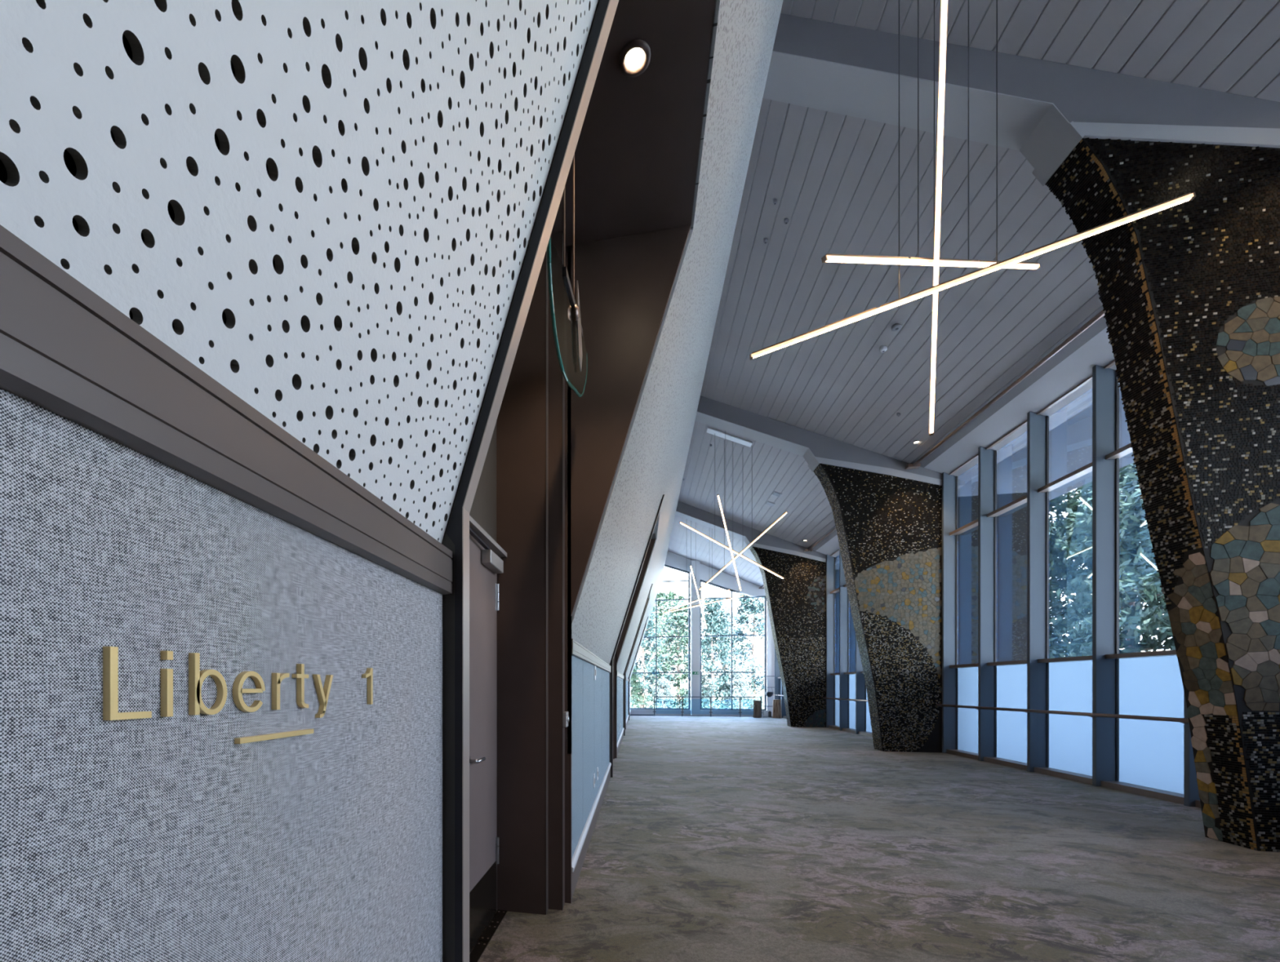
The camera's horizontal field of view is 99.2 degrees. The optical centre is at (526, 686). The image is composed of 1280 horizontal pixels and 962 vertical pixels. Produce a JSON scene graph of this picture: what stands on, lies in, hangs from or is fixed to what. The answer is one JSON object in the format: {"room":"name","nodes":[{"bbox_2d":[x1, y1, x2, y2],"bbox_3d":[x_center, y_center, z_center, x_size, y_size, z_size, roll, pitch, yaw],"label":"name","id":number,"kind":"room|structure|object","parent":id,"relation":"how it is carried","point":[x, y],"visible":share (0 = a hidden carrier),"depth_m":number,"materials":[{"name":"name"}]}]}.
{"room":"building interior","nodes":[
{"label":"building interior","id":0,"kind":"room"},
{"bbox_2d":[0,0,782,961],"bbox_3d":[2.539,-2.925,12.086,2.960,9.050,32.700,0,0,12],"label":"wall","id":1,"kind":"structure","parent":0,"point":[261,261],"depth_m":0.64,"materials":[{"name":"white fabric"}]},
{"bbox_2d":[102,645,373,743],"bbox_3d":[-0.322,0.016,0.705,0.008,0.102,0.475,0,0,12],"label":"wall sign","id":2,"kind":"object","parent":1,"relation":"attached to","point":[197,677],"visible":1,"depth_m":0.59,"materials":[{"name":"gold metal"}]},
{"bbox_2d":[469,515,506,952],"bbox_3d":[-0.391,0.290,2.452,0.110,2.304,2.085,0,0,12],"label":"door","id":3,"kind":"structure","parent":1,"relation":"in","point":[486,553],"depth_m":3.13,"materials":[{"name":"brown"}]},
{"bbox_2d":[562,711,568,727],"bbox_3d":[0.265,0.215,3.522,0.036,0.100,0.098,0,0,12],"label":"button","id":4,"kind":"object","parent":1,"relation":"attached to","point":[565,714],"visible":1,"depth_m":3.48,"materials":[{"name":"silver metal"}]},
{"bbox_2d":[546,153,587,397],"bbox_3d":[0.234,-2.145,2.611,0.047,1.610,1.410,0,0,12],"label":"pendant light","id":5,"kind":"object","parent":1,"relation":"hanging from","point":[567,331],"visible":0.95,"depth_m":2.37,"materials":[{"name":"teal"}]},
{"bbox_2d":[441,0,716,961],"bbox_3d":[0.025,-0.780,2.458,1.749,4.460,2.376,0,0,12],"label":"door frame","id":6,"kind":"structure","parent":1,"relation":"attached to","point":[542,460],"depth_m":3.41,"materials":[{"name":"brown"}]},
{"bbox_2d":[593,773,595,787],"bbox_3d":[0.714,0.980,5.573,0.017,0.140,0.100,0,0,12],"label":"socket","id":7,"kind":"object","parent":1,"relation":"attached to","point":[594,777],"visible":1,"depth_m":5.55,"materials":[{"name":"white plastic"}]},
{"bbox_2d":[594,665,596,679],"bbox_3d":[0.739,-0.150,5.691,0.017,0.160,0.100,0,0,12],"label":"light switch","id":8,"kind":"object","parent":1,"relation":"attached to","point":[595,669],"visible":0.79,"depth_m":5.67,"materials":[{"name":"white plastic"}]},
{"bbox_2d":[596,766,598,780],"bbox_3d":[0.807,0.980,6.013,0.017,0.140,0.100,0,0,12],"label":"socket","id":9,"kind":"object","parent":1,"relation":"attached to","point":[597,766],"visible":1,"depth_m":5.98,"materials":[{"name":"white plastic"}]},
{"bbox_2d":[571,710,631,898],"bbox_3d":[2.081,1.331,12.071,0.059,0.238,32.120,0,0,12],"label":"baseboard","id":10,"kind":"structure","parent":1,"relation":"attached to","point":[579,855],"depth_m":4.87,"materials":[{"name":"grey"}]},
{"bbox_2d":[618,39,650,77],"bbox_3d":[0.511,-2.943,2.509,0.147,0.014,0.147,0,0,12],"label":"recessed light","id":11,"kind":"object","parent":1,"relation":"attached to","point":[635,56],"visible":1,"depth_m":2.50,"materials":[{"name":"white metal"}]},
{"bbox_2d":[609,494,664,777],"bbox_3d":[1.562,-0.780,9.717,1.749,4.460,2.376,0,0,12],"label":"trim","id":12,"kind":"structure","parent":1,"relation":"attached to","point":[613,675],"depth_m":10.71,"materials":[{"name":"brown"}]},
{"bbox_2d":[622,583,653,735],"bbox_3d":[3.099,-0.780,16.976,1.749,4.460,2.376,0,0,12],"label":"trim","id":13,"kind":"structure","parent":1,"relation":"attached to","point":[647,599],"depth_m":15.81,"materials":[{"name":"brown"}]},
{"bbox_2d":[628,616,648,719],"bbox_3d":[4.636,-0.780,24.235,1.749,4.460,2.376,0,0,12],"label":"trim","id":14,"kind":"structure","parent":1,"relation":"attached to","point":[647,616],"depth_m":23.06,"materials":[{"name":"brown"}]},
{"bbox_2d":[630,713,653,715],"bbox_3d":[5.764,1.413,26.613,1.150,0.075,0.060,0,0,12],"label":"trim","id":15,"kind":"structure","parent":1,"relation":"attached to","point":[630,713],"depth_m":26.58,"materials":[{"name":"grey metal"}]},
{"bbox_2d":[631,694,764,708],"bbox_3d":[22.962,2.200,36.024,150.000,0.300,200.000,0,0,12],"label":"ground","id":16,"kind":"structure","parent":0,"point":[762,704],"depth_m":67.96,"materials":[{"name":"green plant"}]},
{"bbox_2d":[630,667,646,707],"bbox_3d":[7.215,0.353,36.884,2.417,3.516,2.251,0,0,6],"label":"tree","id":17,"kind":"object","parent":16,"relation":"on","point":[633,677],"visible":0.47,"depth_m":36.62,"materials":[{"name":"green plant"}]},
{"bbox_2d":[630,600,679,707],"bbox_3d":[8.085,-2.426,38.763,5.142,8.960,5.152,0,0,-36],"label":"tree","id":18,"kind":"object","parent":16,"relation":"on","point":[646,645],"visible":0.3,"depth_m":38.07,"materials":[{"name":"green plant"}]},
{"bbox_2d":[633,586,688,707],"bbox_3d":[12.180,-3.190,46.518,6.953,10.857,7.464,0,0,22],"label":"tree","id":19,"kind":"object","parent":16,"relation":"on","point":[664,595],"visible":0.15,"depth_m":45.91,"materials":[{"name":"green plant"}]},
{"bbox_2d":[649,675,675,707],"bbox_3d":[9.353,0.722,36.588,2.064,2.842,2.122,0,0,-21],"label":"tree","id":20,"kind":"object","parent":16,"relation":"on","point":[662,681],"visible":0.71,"depth_m":36.38,"materials":[{"name":"green plant"}]},
{"bbox_2d":[644,600,715,707],"bbox_3d":[11.388,-2.192,40.047,6.042,8.789,5.628,0,0,-13],"label":"tree","id":21,"kind":"object","parent":16,"relation":"on","point":[678,616],"visible":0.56,"depth_m":39.41,"materials":[{"name":"green plant"}]},
{"bbox_2d":[684,673,715,708],"bbox_3d":[11.656,0.601,35.491,2.316,3.100,2.251,0,0,7],"label":"tree","id":22,"kind":"object","parent":16,"relation":"on","point":[704,677],"visible":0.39,"depth_m":35.28,"materials":[{"name":"green plant"}]},
{"bbox_2d":[679,595,753,708],"bbox_3d":[13.025,-2.091,36.360,4.756,8.288,4.766,0,0,-5],"label":"tree","id":23,"kind":"object","parent":16,"relation":"on","point":[718,619],"visible":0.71,"depth_m":36.12,"materials":[{"name":"green plant"}]},
{"bbox_2d":[684,604,764,707],"bbox_3d":[17.165,-2.378,46.692,7.075,9.472,6.879,0,0,26],"label":"tree","id":24,"kind":"object","parent":16,"relation":"on","point":[716,654],"visible":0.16,"depth_m":45.80,"materials":[{"name":"green plant"}]},
{"bbox_2d":[719,664,756,708],"bbox_3d":[14.187,0.359,35.671,2.626,3.617,2.701,0,0,23],"label":"tree","id":25,"kind":"object","parent":16,"relation":"on","point":[736,677],"visible":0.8,"depth_m":35.33,"materials":[{"name":"green plant"}]},
{"bbox_2d":[715,592,764,708],"bbox_3d":[16.341,-3.266,39.502,6.118,10.640,6.106,0,0,41],"label":"tree","id":26,"kind":"object","parent":16,"relation":"on","point":[747,606],"visible":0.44,"depth_m":38.93,"materials":[{"name":"green plant"}]},
{"bbox_2d":[1048,553,1084,657],"bbox_3d":[41.939,-7.276,46.228,12.781,18.667,11.861,0,0,-44],"label":"tree","id":27,"kind":"object","parent":16,"relation":"on","point":[1060,599],"visible":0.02,"depth_m":43.66,"materials":[{"name":"green plant"}]},
{"bbox_2d":[1048,488,1156,657],"bbox_3d":[39.633,-7.276,41.156,12.781,18.667,11.861,0,0,7],"label":"tree","id":28,"kind":"object","parent":16,"relation":"on","point":[1060,506],"visible":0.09,"depth_m":38.94,"materials":[{"name":"green plant"}]},
{"bbox_2d":[1048,466,1172,657],"bbox_3d":[40.686,-7.276,35.470,11.861,18.667,12.781,0,0,-31],"label":"tree","id":29,"kind":"object","parent":16,"relation":"on","point":[1077,543],"visible":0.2,"depth_m":36.79,"materials":[{"name":"green plant"}]},
{"bbox_2d":[1069,462,1175,656],"bbox_3d":[38.220,-7.276,30.738,11.861,18.667,12.781,0,0,20],"label":"tree","id":30,"kind":"object","parent":16,"relation":"on","point":[1131,520],"visible":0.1,"depth_m":31.88,"materials":[{"name":"green plant"}]},
{"bbox_2d":[1083,484,1175,649],"bbox_3d":[35.918,-7.276,26.134,12.781,18.667,11.861,0,0,-18],"label":"tree","id":31,"kind":"object","parent":16,"relation":"on","point":[1135,619],"visible":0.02,"depth_m":28.70,"materials":[{"name":"green plant"}]},
{"bbox_2d":[630,551,774,715],"bbox_3d":[8.620,-3.025,27.092,8.360,9.250,0.620,0,0,12],"label":"wall","id":32,"kind":"structure","parent":0,"point":[700,571],"depth_m":26.80,"materials":[{"name":"grey paint"}]},
{"bbox_2d":[630,564,690,709],"bbox_3d":[6.806,-2.735,27.599,3.205,7.830,0.100,0,0,12],"label":"window","id":33,"kind":"structure","parent":32,"relation":"in","point":[665,565],"depth_m":27.35,"materials":[{"name":"grey metal"}]},
{"bbox_2d":[692,671,698,674],"bbox_3d":[8.502,-0.680,26.777,0.300,0.140,0.042,0,0,12],"label":"exit sign","id":34,"kind":"object","parent":32,"relation":"attached to","point":[693,672],"visible":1,"depth_m":26.76,"materials":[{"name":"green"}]},
{"bbox_2d":[700,579,766,710],"bbox_3d":[10.374,-2.128,26.843,3.170,6.616,0.100,0,0,12],"label":"window","id":35,"kind":"structure","parent":32,"relation":"in","point":[701,580],"depth_m":26.80,"materials":[{"name":"grey metal"}]},
{"bbox_2d":[774,648,786,718],"bbox_3d":[11.629,-1.623,22.812,0.300,6.145,6.964,0,0,12],"label":"window","id":36,"kind":"structure","parent":32,"relation":"in","point":[777,673],"depth_m":26.14,"materials":[{"name":"grey"}]},
{"bbox_2d":[804,526,835,551],"bbox_3d":[9.359,-4.856,15.714,0.240,0.072,6.920,0,0,12],"label":"rail","id":37,"kind":"object","parent":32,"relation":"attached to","point":[811,548],"visible":0.41,"depth_m":17.92,"materials":[{"name":"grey metal"}]},
{"bbox_2d":[469,714,1279,961],"bbox_3d":[5.288,1.525,11.453,8.400,0.150,32.600,0,0,12],"label":"floor","id":38,"kind":"structure","parent":0,"point":[714,838],"depth_m":4.34,"materials":[{"name":"carpet"}]},
{"bbox_2d":[469,909,506,961],"bbox_3d":[-0.261,1.445,2.940,0.064,0.010,1.045,0,0,12],"label":"floor plate","id":39,"kind":"object","parent":38,"relation":"on","point":[480,946],"visible":1,"depth_m":3.09,"materials":[{"name":"grey metal"}]},
{"bbox_2d":[653,696,762,716],"bbox_3d":[8.701,0.963,25.756,5.039,0.975,0.060,0,0,12],"label":"balustrade","id":40,"kind":"object","parent":38,"relation":"on","point":[654,700],"visible":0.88,"depth_m":25.70,"materials":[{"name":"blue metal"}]},
{"bbox_2d":[753,699,760,717],"bbox_3d":[10.828,1.047,25.059,0.341,0.806,0.332,0,0,12],"label":"stand","id":41,"kind":"object","parent":38,"relation":"on","point":[757,704],"visible":1,"depth_m":24.93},
{"bbox_2d":[761,675,777,716],"bbox_3d":[11.479,0.475,25.193,0.644,1.950,0.374,0,0,12],"label":"frame","id":42,"kind":"object","parent":38,"relation":"on","point":[775,686],"visible":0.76,"depth_m":25.28,"materials":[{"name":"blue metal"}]},
{"bbox_2d":[765,688,773,697],"bbox_3d":[11.464,0.264,25.171,0.340,0.451,0.340,0,0,12],"label":"bowl","id":43,"kind":"object","parent":42,"relation":"hanging from","point":[769,694],"visible":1,"depth_m":25.06,"materials":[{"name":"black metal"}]},
{"bbox_2d":[768,710,771,716],"bbox_3d":[11.488,1.279,25.186,0.150,0.280,0.146,0,0,12],"label":"canister","id":44,"kind":"object","parent":42,"relation":"in","point":[769,711],"visible":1,"depth_m":25.13,"materials":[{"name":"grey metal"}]},
{"bbox_2d":[772,698,782,717],"bbox_3d":[11.619,1.022,24.718,0.361,0.856,0.392,0,0,-39],"label":"stand","id":45,"kind":"object","parent":38,"relation":"on","point":[776,713],"visible":0.98,"depth_m":24.58,"materials":[{"name":"brown wood"}]},
{"bbox_2d":[750,546,855,727],"bbox_3d":[10.343,-1.833,19.298,4.161,6.566,0.476,0,0,12],"label":"pier","id":46,"kind":"object","parent":38,"relation":"on","point":[797,602],"visible":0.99,"depth_m":19.16,"materials":[{"name":"black tile"}]},
{"bbox_2d":[675,501,839,562],"bbox_3d":[8.292,-5.755,19.727,5.850,2.710,0.494,0,0,12],"label":"roof beam","id":47,"kind":"structure","parent":46,"relation":"on","point":[767,541],"depth_m":19.56,"materials":[{"name":"grey paint"}]},
{"bbox_2d":[822,546,872,736],"bbox_3d":[10.039,-1.623,15.564,0.406,6.145,6.964,0,0,12],"label":"window","id":48,"kind":"structure","parent":38,"relation":"on","point":[851,716],"depth_m":17.65,"materials":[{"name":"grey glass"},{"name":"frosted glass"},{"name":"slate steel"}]},
{"bbox_2d":[813,462,1026,752],"bbox_3d":[8.806,-1.833,12.040,4.160,6.566,0.475,0,0,12],"label":"pier","id":49,"kind":"object","parent":38,"relation":"on","point":[889,527],"visible":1,"depth_m":11.87,"materials":[{"name":"black tile"}]},
{"bbox_2d":[695,395,964,488],"bbox_3d":[6.755,-5.755,12.468,5.850,2.710,0.494,0,0,12],"label":"roof beam","id":50,"kind":"structure","parent":49,"relation":"on","point":[815,448],"depth_m":12.34,"materials":[{"name":"grey paint"}]},
{"bbox_2d":[936,360,1200,807],"bbox_3d":[8.502,-1.623,8.305,0.406,6.145,6.964,0,0,12],"label":"window","id":51,"kind":"structure","parent":38,"relation":"on","point":[1153,758],"depth_m":8.67,"materials":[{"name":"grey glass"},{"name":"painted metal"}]},
{"bbox_2d":[1045,137,1279,851],"bbox_3d":[7.268,-1.833,4.778,4.162,6.566,0.484,0,0,12],"label":"pier","id":52,"kind":"object","parent":38,"relation":"on","point":[1188,291],"visible":1,"depth_m":4.81,"materials":[{"name":"black tile"}]},
{"bbox_2d":[762,13,1279,186],"bbox_3d":[5.218,-5.755,5.209,5.850,2.710,0.494,0,0,12],"label":"roof beam","id":53,"kind":"structure","parent":52,"relation":"on","point":[1045,108],"depth_m":5.21,"materials":[{"name":"grey paint"}]},
{"bbox_2d":[667,0,1279,586],"bbox_3d":[6.423,-5.927,11.264,6.100,2.945,32.700,0,0,12],"label":"ceiling","id":54,"kind":"structure","parent":0,"point":[834,177],"depth_m":7.58,"materials":[{"name":"grey wood"}]},
{"bbox_2d":[662,520,743,628],"bbox_3d":[6.875,-4.594,21.250,2.975,4.434,1.492,0,0,-3],"label":"pendant light","id":55,"kind":"object","parent":54,"relation":"hanging from","point":[691,571],"visible":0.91,"depth_m":20.97,"materials":[{"name":"white metal"}]},
{"bbox_2d":[679,426,787,591],"bbox_3d":[5.513,-4.719,14.063,2.960,4.184,1.422,0,0,-12],"label":"pendant light","id":56,"kind":"object","parent":54,"relation":"hanging from","point":[709,430],"visible":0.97,"depth_m":14.09,"materials":[{"name":"white metal"}]},
{"bbox_2d":[763,237,767,244],"bbox_3d":[3.624,-6.747,8.085,0.060,0.069,0.059,0,0,12],"label":"sprinkler","id":57,"kind":"object","parent":54,"relation":"attached to","point":[765,240],"visible":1,"depth_m":8.07,"materials":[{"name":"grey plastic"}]},
{"bbox_2d":[765,500,774,506],"bbox_3d":[7.712,-5.770,16.868,0.220,0.111,0.260,0,0,12],"label":"ceiling vent","id":58,"kind":"object","parent":54,"relation":"in","point":[769,503],"visible":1,"depth_m":16.85,"materials":[{"name":"grey plastic"}]},
{"bbox_2d":[772,198,777,204],"bbox_3d":[3.467,-6.756,7.443,0.060,0.069,0.059,0,0,12],"label":"sprinkler","id":59,"kind":"object","parent":54,"relation":"attached to","point":[775,200],"visible":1,"depth_m":7.43,"materials":[{"name":"grey metal"}]},
{"bbox_2d":[771,491,782,497],"bbox_3d":[7.526,-5.774,16.039,0.220,0.111,0.260,0,0,12],"label":"ceiling vent","id":60,"kind":"object","parent":54,"relation":"in","point":[775,493],"visible":1,"depth_m":16.01,"materials":[{"name":"grey plastic"}]},
{"bbox_2d":[783,217,788,224],"bbox_3d":[3.725,-6.661,7.644,0.060,0.069,0.059,0,0,12],"label":"sprinkler","id":61,"kind":"object","parent":54,"relation":"attached to","point":[786,220],"visible":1,"depth_m":7.63,"materials":[{"name":"grey metal"}]},
{"bbox_2d":[880,345,887,352],"bbox_3d":[6.087,-5.745,9.096,0.110,0.084,0.108,0,0,12],"label":"smoke detector","id":62,"kind":"object","parent":54,"relation":"attached to","point":[883,348],"visible":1,"depth_m":9.07,"materials":[{"name":"white plastic"}]},
{"bbox_2d":[891,323,902,331],"bbox_3d":[5.957,-5.769,8.582,0.150,0.054,0.148,0,0,12],"label":"smoke detector","id":63,"kind":"object","parent":54,"relation":"attached to","point":[896,326],"visible":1,"depth_m":8.56,"materials":[{"name":"grey plastic"}]},
{"bbox_2d":[760,305,1107,586],"bbox_3d":[8.818,-5.075,10.552,1.120,0.750,32.300,0,0,12],"label":"trim","id":64,"kind":"structure","parent":54,"relation":"attached to","point":[1100,325],"depth_m":8.71,"materials":[{"name":"grey"}]},
{"bbox_2d":[749,0,1195,435],"bbox_3d":[3.559,-4.572,4.371,2.913,4.262,1.530,0,0,-11],"label":"pendant light","id":65,"kind":"object","parent":54,"relation":"hanging from","point":[988,266],"visible":1,"depth_m":4.31,"materials":[{"name":"white"}]},
{"bbox_2d":[905,310,1104,469],"bbox_3d":[7.822,-4.856,8.455,0.240,0.072,6.920,0,0,12],"label":"rail","id":66,"kind":"object","parent":54,"relation":"attached to","point":[917,464],"visible":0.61,"depth_m":8.57,"materials":[{"name":"grey metal"}]},
{"bbox_2d":[837,387,1133,568],"bbox_3d":[6.573,-6.050,11.488,11.100,3.200,33.800,0,0,12],"label":"roof","id":67,"kind":"structure","parent":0,"point":[1070,442],"depth_m":10.79,"materials":[{"name":"paint"}]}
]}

